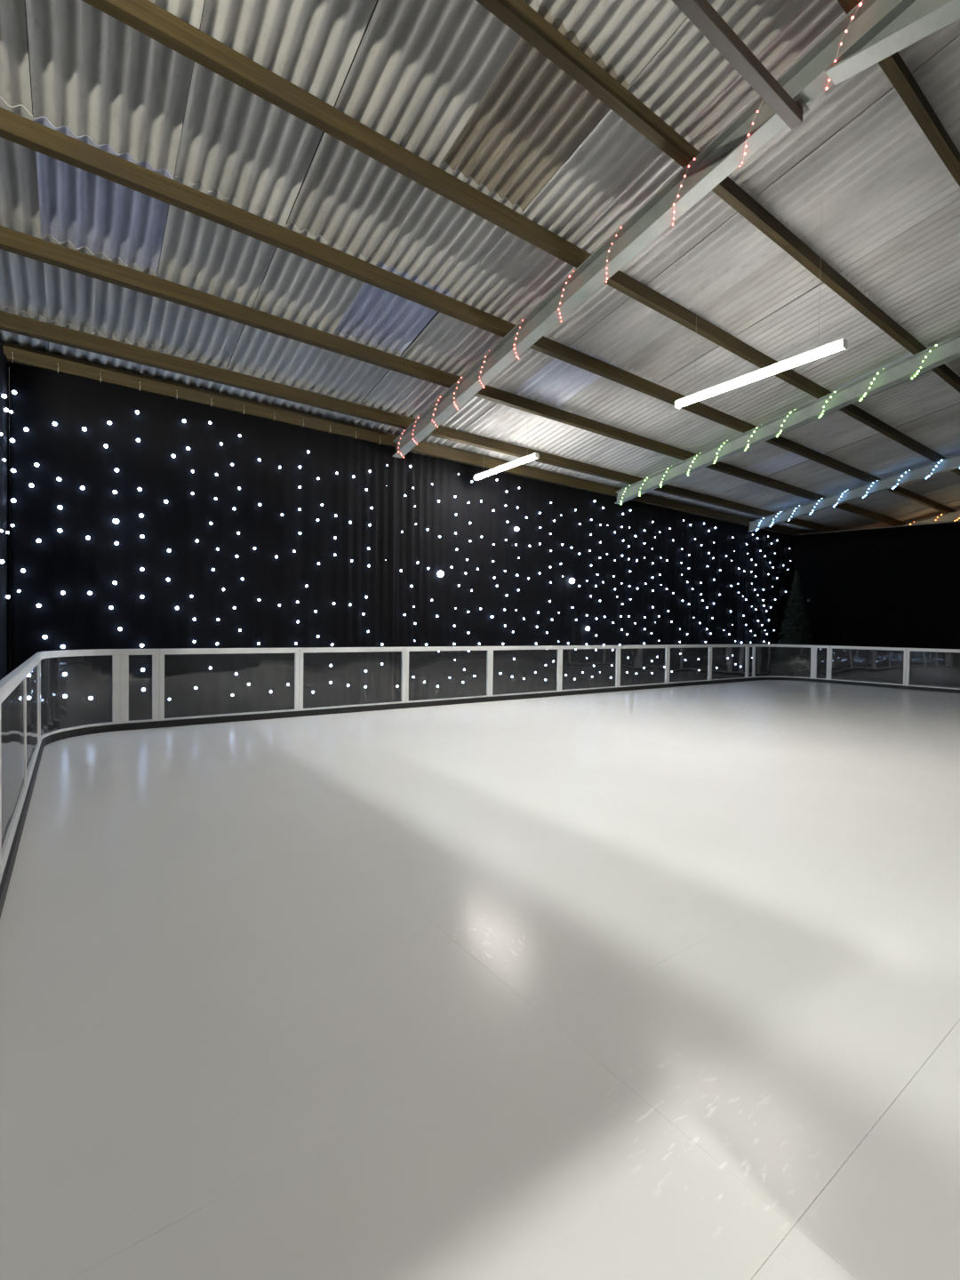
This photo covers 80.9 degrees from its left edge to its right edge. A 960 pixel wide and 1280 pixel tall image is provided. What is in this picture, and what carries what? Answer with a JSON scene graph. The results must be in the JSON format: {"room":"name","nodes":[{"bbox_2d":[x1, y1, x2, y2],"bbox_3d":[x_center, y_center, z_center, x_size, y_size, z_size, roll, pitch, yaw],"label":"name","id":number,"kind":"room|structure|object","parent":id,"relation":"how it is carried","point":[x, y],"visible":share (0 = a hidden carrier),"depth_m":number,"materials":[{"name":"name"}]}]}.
{"room":"ice rink","nodes":[
{"label":"ice rink","id":0,"kind":"room"},
{"bbox_2d":[8,362,791,676],"bbox_3d":[3.998,-1.171,14.148,31.000,4.641,0.130,0,1,-36],"label":"wall","id":1,"kind":"structure","parent":0,"point":[9,363],"depth_m":11.17,"materials":[{"name":"grey"}]},
{"bbox_2d":[0,674,959,1279],"bbox_3d":[7.745,1.355,8.929,31.000,0.140,13.400,0,1,-36],"label":"floor","id":2,"kind":"structure","parent":0,"point":[657,983],"depth_m":2.08,"materials":[{"name":"white ice"}]},
{"bbox_2d":[0,686,7,918],"bbox_3d":[-1.881,0.766,2.089,0.062,1.029,1.787,0,1,-36],"label":"barrier panel","id":3,"kind":"object","parent":2,"relation":"on","point":[4,876],"visible":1,"depth_m":2.77,"materials":[{"name":"white metal"}]},
{"bbox_2d":[0,664,31,887],"bbox_3d":[-2.925,0.723,3.543,0.062,1.029,1.787,0,1,-36],"label":"barrier panel","id":4,"kind":"object","parent":2,"relation":"on","point":[15,793],"visible":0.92,"depth_m":3.43,"materials":[{"name":"white metal"}]},
{"bbox_2d":[21,654,41,796],"bbox_3d":[-3.969,0.679,4.996,0.062,1.029,1.787,0,1,-36],"label":"barrier panel","id":5,"kind":"object","parent":2,"relation":"on","point":[34,750],"visible":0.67,"depth_m":4.93,"materials":[{"name":"white metal"}]},
{"bbox_2d":[35,652,43,753],"bbox_3d":[-4.602,0.653,5.877,0.062,1.029,0.377,0,1,-36],"label":"barrier panel","id":6,"kind":"object","parent":2,"relation":"on","point":[41,742],"visible":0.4,"depth_m":5.96,"materials":[{"name":"white metal"}]},
{"bbox_2d":[39,648,120,747],"bbox_3d":[-4.741,0.637,6.588,0.279,1.029,1.129,1,1,9],"label":"barrier panel","id":7,"kind":"object","parent":2,"relation":"on","point":[50,737],"visible":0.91,"depth_m":6.92,"materials":[{"name":"white metal"}]},
{"bbox_2d":[120,648,159,730],"bbox_3d":[-4.366,0.629,7.232,0.422,1.029,0.062,0,1,-36],"label":"barrier panel","id":8,"kind":"object","parent":2,"relation":"on","point":[126,724],"visible":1,"depth_m":7.20,"materials":[{"name":"white metal"}]},
{"bbox_2d":[159,648,299,727],"bbox_3d":[-3.452,0.629,7.889,1.824,1.029,0.062,0,1,-36],"label":"barrier panel","id":9,"kind":"object","parent":2,"relation":"on","point":[164,722],"visible":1,"depth_m":7.80,"materials":[{"name":"white metal"}]},
{"bbox_2d":[298,647,406,716],"bbox_3d":[-1.983,0.630,8.944,1.787,1.029,0.062,0,1,-36],"label":"barrier panel","id":10,"kind":"object","parent":2,"relation":"on","point":[361,708],"visible":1,"depth_m":8.87,"materials":[{"name":"white metal"}]},
{"bbox_2d":[405,646,490,708],"bbox_3d":[-0.536,0.630,9.983,1.770,1.029,0.062,0,1,-36],"label":"barrier panel","id":11,"kind":"object","parent":2,"relation":"on","point":[486,698],"visible":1,"depth_m":9.93,"materials":[{"name":"white metal"}]},
{"bbox_2d":[489,645,560,701],"bbox_3d":[0.910,0.630,11.022,1.785,1.029,0.062,0,1,-36],"label":"barrier panel","id":12,"kind":"object","parent":2,"relation":"on","point":[548,693],"visible":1,"depth_m":11.00,"materials":[{"name":"white metal"}]},
{"bbox_2d":[560,645,618,695],"bbox_3d":[2.362,0.631,12.064,1.784,1.029,0.062,0,1,-36],"label":"barrier panel","id":13,"kind":"object","parent":2,"relation":"on","point":[573,692],"visible":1,"depth_m":12.04,"materials":[{"name":"white metal"}]},
{"bbox_2d":[618,644,668,691],"bbox_3d":[3.813,0.631,13.106,1.782,1.029,0.062,0,1,-36],"label":"barrier panel","id":14,"kind":"object","parent":2,"relation":"on","point":[665,684],"visible":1,"depth_m":13.12,"materials":[{"name":"white metal"}]},
{"bbox_2d":[667,644,711,687],"bbox_3d":[5.267,0.631,14.150,1.792,1.029,0.062,0,1,-36],"label":"barrier panel","id":15,"kind":"object","parent":2,"relation":"on","point":[698,682],"visible":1,"depth_m":14.16,"materials":[{"name":"white metal"}]},
{"bbox_2d":[710,644,748,684],"bbox_3d":[6.731,0.632,15.202,1.807,1.029,0.062,0,1,-36],"label":"barrier panel","id":16,"kind":"object","parent":2,"relation":"on","point":[735,679],"visible":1,"depth_m":15.22,"materials":[{"name":"white metal"}]},
{"bbox_2d":[747,644,755,680],"bbox_3d":[7.616,0.632,15.838,0.367,1.029,0.062,0,1,-36],"label":"barrier panel","id":17,"kind":"object","parent":2,"relation":"on","point":[749,678],"visible":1,"depth_m":15.89,"materials":[{"name":"white metal"}]},
{"bbox_2d":[754,644,814,681],"bbox_3d":[8.585,0.642,16.042,1.650,1.029,0.383,1,1,5],"label":"barrier panel","id":18,"kind":"object","parent":2,"relation":"on","point":[790,678],"visible":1,"depth_m":16.04,"materials":[{"name":"white metal"}]},
{"bbox_2d":[769,570,821,677],"bbox_3d":[9.392,-0.446,16.779,1.413,3.200,1.420,0,1,-36],"label":"fir tree","id":19,"kind":"object","parent":2,"relation":"on","point":[793,661],"visible":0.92,"depth_m":16.55,"materials":[{"name":"green plant"}]},
{"bbox_2d":[813,645,829,682],"bbox_3d":[9.487,0.662,15.639,0.062,1.029,0.397,0,1,-36],"label":"barrier panel","id":20,"kind":"object","parent":2,"relation":"on","point":[815,679],"visible":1,"depth_m":15.66,"materials":[{"name":"white metal"}]},
{"bbox_2d":[828,645,906,688],"bbox_3d":[10.120,0.689,14.758,0.062,1.029,1.767,0,1,-36],"label":"barrier panel","id":21,"kind":"object","parent":2,"relation":"on","point":[830,680],"visible":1,"depth_m":14.69,"materials":[{"name":"white metal"}]},
{"bbox_2d":[905,648,959,693],"bbox_3d":[11.158,0.732,13.313,0.062,1.029,1.787,0,1,-36],"label":"barrier panel","id":22,"kind":"object","parent":2,"relation":"on","point":[908,686],"visible":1,"depth_m":13.70,"materials":[{"name":"white metal"}]},
{"bbox_2d":[0,0,959,533],"bbox_3d":[7.816,-4.234,9.603,28.500,1.626,11.504,0,1,-36],"label":"ceiling","id":23,"kind":"structure","parent":0,"point":[449,83],"depth_m":5.66,"materials":[{"name":"grey metal"}]},
{"bbox_2d":[2,341,810,535],"bbox_3d":[3.837,-3.468,13.644,24.850,0.221,0.096,0,1,-36],"label":"ceiling beam","id":24,"kind":"structure","parent":23,"relation":"attached to","point":[21,355],"depth_m":8.78,"materials":[{"name":"brown wood"}]},
{"bbox_2d":[0,332,10,679],"bbox_3d":[-2.965,-1.012,2.988,0.063,4.520,9.740,0,1,-36],"label":"curtain","id":25,"kind":"object","parent":24,"relation":"hanging from","point":[4,492],"visible":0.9,"depth_m":6.66,"materials":[{"name":"black fabric"}]},
{"bbox_2d":[9,357,396,729],"bbox_3d":[-3.589,-1.167,8.341,5.200,4.600,0.114,0,1,-36],"label":"curtain","id":26,"kind":"object","parent":24,"relation":"hanging from","point":[139,519],"visible":0.98,"depth_m":7.98,"materials":[{"name":"black fabric"}]},
{"bbox_2d":[112,518,119,523],"bbox_3d":[-4.801,-1.567,7.423,0.062,0.068,0.062,1,1,-13],"label":"light","id":27,"kind":"object","parent":26,"relation":"attached to","point":[115,520],"depth_m":7.41,"materials":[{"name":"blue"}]},
{"bbox_2d":[386,452,793,702],"bbox_3d":[4.243,-1.114,14.048,14.637,4.495,0.159,0,1,-36],"label":"curtain","id":28,"kind":"object","parent":24,"relation":"hanging from","point":[500,558],"visible":0.94,"depth_m":12.37,"materials":[{"name":"black fabric"}]},
{"bbox_2d":[437,570,443,576],"bbox_3d":[-0.733,-1.227,10.453,0.111,0.120,0.111,2,1,32],"label":"light","id":29,"kind":"object","parent":28,"relation":"attached to","point":[440,573],"depth_m":10.42,"materials":[{"name":"white"}]},
{"bbox_2d":[792,520,959,687],"bbox_3d":[13.271,-1.022,14.156,0.087,4.567,10.561,0,1,-36],"label":"curtain","id":30,"kind":"object","parent":24,"relation":"hanging from","point":[899,587],"visible":0.89,"depth_m":16.28,"materials":[{"name":"black fabric"}]},
{"bbox_2d":[0,311,842,532],"bbox_3d":[5.076,-3.608,13.890,27.150,0.200,0.124,0,1,-36],"label":"ceiling beam","id":31,"kind":"structure","parent":23,"relation":"attached to","point":[11,323],"depth_m":8.26,"materials":[{"name":"brown wood"}]},
{"bbox_2d":[0,225,906,526],"bbox_3d":[5.866,-3.803,12.790,27.150,0.200,0.124,0,1,-36],"label":"ceiling beam","id":32,"kind":"structure","parent":23,"relation":"attached to","point":[18,243],"depth_m":7.03,"materials":[{"name":"brown wood"}]},
{"bbox_2d":[0,107,956,513],"bbox_3d":[6.616,-3.988,11.746,27.150,0.200,0.123,0,1,-36],"label":"ceiling beam","id":33,"kind":"structure","parent":23,"relation":"attached to","point":[15,128],"depth_m":5.77,"materials":[{"name":"brown wood"}]},
{"bbox_2d":[473,429,539,480],"bbox_3d":[0.432,-3.440,9.856,0.092,0.922,1.730,0,1,-36],"label":"tube light","id":34,"kind":"object","parent":23,"relation":"hanging from","point":[535,455],"visible":0.95,"depth_m":9.73,"materials":[{"name":"white plastic"}]},
{"bbox_2d":[474,455,535,479],"bbox_3d":[0.426,-3.005,9.865,0.090,0.052,1.700,0,1,-36],"label":"diffuser","id":35,"kind":"object","parent":34,"relation":"attached to","point":[528,458],"depth_m":9.79,"materials":[{"name":"white plastic"}]},
{"bbox_2d":[81,0,959,475],"bbox_3d":[7.377,-4.176,10.686,27.150,0.200,0.124,0,1,-36],"label":"ceiling beam","id":36,"kind":"structure","parent":23,"relation":"attached to","point":[146,17],"depth_m":4.88,"materials":[{"name":"brown wood"}]},
{"bbox_2d":[392,0,959,458],"bbox_3d":[1.068,-3.933,6.314,0.180,1.709,8.600,0,1,-36],"label":"rafter","id":37,"kind":"object","parent":23,"relation":"attached to","point":[878,29],"visible":1,"depth_m":4.92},
{"bbox_2d":[513,317,525,359],"label":"fairy lights","id":38,"kind":"object","parent":37,"relation":"attached to","point":[524,317],"depth_m":7.02,"materials":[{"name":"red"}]},
{"bbox_2d":[558,272,572,321],"label":"fairy lights","id":39,"kind":"object","parent":37,"relation":"attached to","point":[572,273],"depth_m":6.34,"materials":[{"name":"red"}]},
{"bbox_2d":[672,161,691,213],"label":"fairy lights","id":40,"kind":"object","parent":37,"relation":"attached to","point":[691,162],"depth_m":5.12,"materials":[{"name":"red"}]},
{"bbox_2d":[672,0,809,129],"bbox_3d":[0.090,-4.081,2.695,5.970,0.096,0.151,0,1,-36],"label":"bar","id":41,"kind":"object","parent":37,"relation":"attached to","point":[706,19],"visible":1,"depth_m":3.92,"materials":[{"name":"grey metal"}]},
{"bbox_2d":[738,99,763,167],"label":"fairy lights","id":42,"kind":"object","parent":37,"relation":"attached to","point":[746,146],"depth_m":4.60,"materials":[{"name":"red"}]},
{"bbox_2d":[833,0,863,64],"label":"fairy lights","id":43,"kind":"object","parent":37,"relation":"attached to","point":[860,4],"depth_m":3.99,"materials":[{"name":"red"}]},
{"bbox_2d":[475,0,959,392],"bbox_3d":[8.156,-4.368,9.602,27.150,0.200,0.124,0,1,-36],"label":"ceiling beam","id":44,"kind":"structure","parent":23,"relation":"attached to","point":[521,18],"depth_m":4.85,"materials":[{"name":"brown wood"}]},
{"bbox_2d":[674,208,847,408],"bbox_3d":[3.024,-3.714,6.247,0.092,1.686,1.900,0,1,-36],"label":"tube light","id":45,"kind":"object","parent":23,"relation":"hanging from","point":[841,344],"visible":1,"depth_m":6.08,"materials":[{"name":"plastic"},{"name":"glass"}]},
{"bbox_2d":[675,342,844,407],"bbox_3d":[3.012,-2.897,6.264,0.090,0.052,1.870,0,1,-36],"label":"diffuser","id":46,"kind":"object","parent":45,"relation":"attached to","point":[832,348],"depth_m":6.12,"materials":[{"name":"white plastic"}]},
{"bbox_2d":[615,334,959,503],"bbox_3d":[5.722,-3.932,9.657,0.180,1.709,8.600,0,1,-36],"label":"rafter","id":47,"kind":"object","parent":23,"relation":"attached to","point":[948,350],"visible":1,"depth_m":9.71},
{"bbox_2d":[620,344,936,504],"bbox_3d":[5.212,-3.800,10.362,0.234,1.435,6.801,0,1,-36],"label":"fairy lights","id":48,"kind":"object","parent":47,"relation":"attached to","point":[936,344],"visible":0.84,"depth_m":9.88,"materials":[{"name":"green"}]},
{"bbox_2d":[747,454,959,532],"bbox_3d":[10.433,-3.931,13.040,0.180,1.709,8.600,0,1,-36],"label":"rafter","id":49,"kind":"object","parent":23,"relation":"attached to","point":[951,463],"visible":1,"depth_m":14.16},
{"bbox_2d":[755,458,959,531],"bbox_3d":[9.723,-3.746,14.024,0.244,1.280,5.894,0,1,-36],"label":"fairy lights","id":50,"kind":"object","parent":49,"relation":"attached to","point":[944,459],"visible":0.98,"depth_m":14.38,"materials":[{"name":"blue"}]},
{"bbox_2d":[837,0,959,186],"bbox_3d":[8.929,-4.559,8.526,27.150,0.200,0.124,0,1,-36],"label":"ceiling beam","id":51,"kind":"structure","parent":23,"relation":"attached to","point":[893,66],"depth_m":4.75,"materials":[{"name":"wood"}]},
{"bbox_2d":[903,510,959,525],"bbox_3d":[15.119,-3.930,16.406,0.180,1.709,8.600,0,1,-36],"label":"rafter","id":52,"kind":"object","parent":23,"relation":"attached to","point":[951,516],"visible":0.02,"depth_m":17.46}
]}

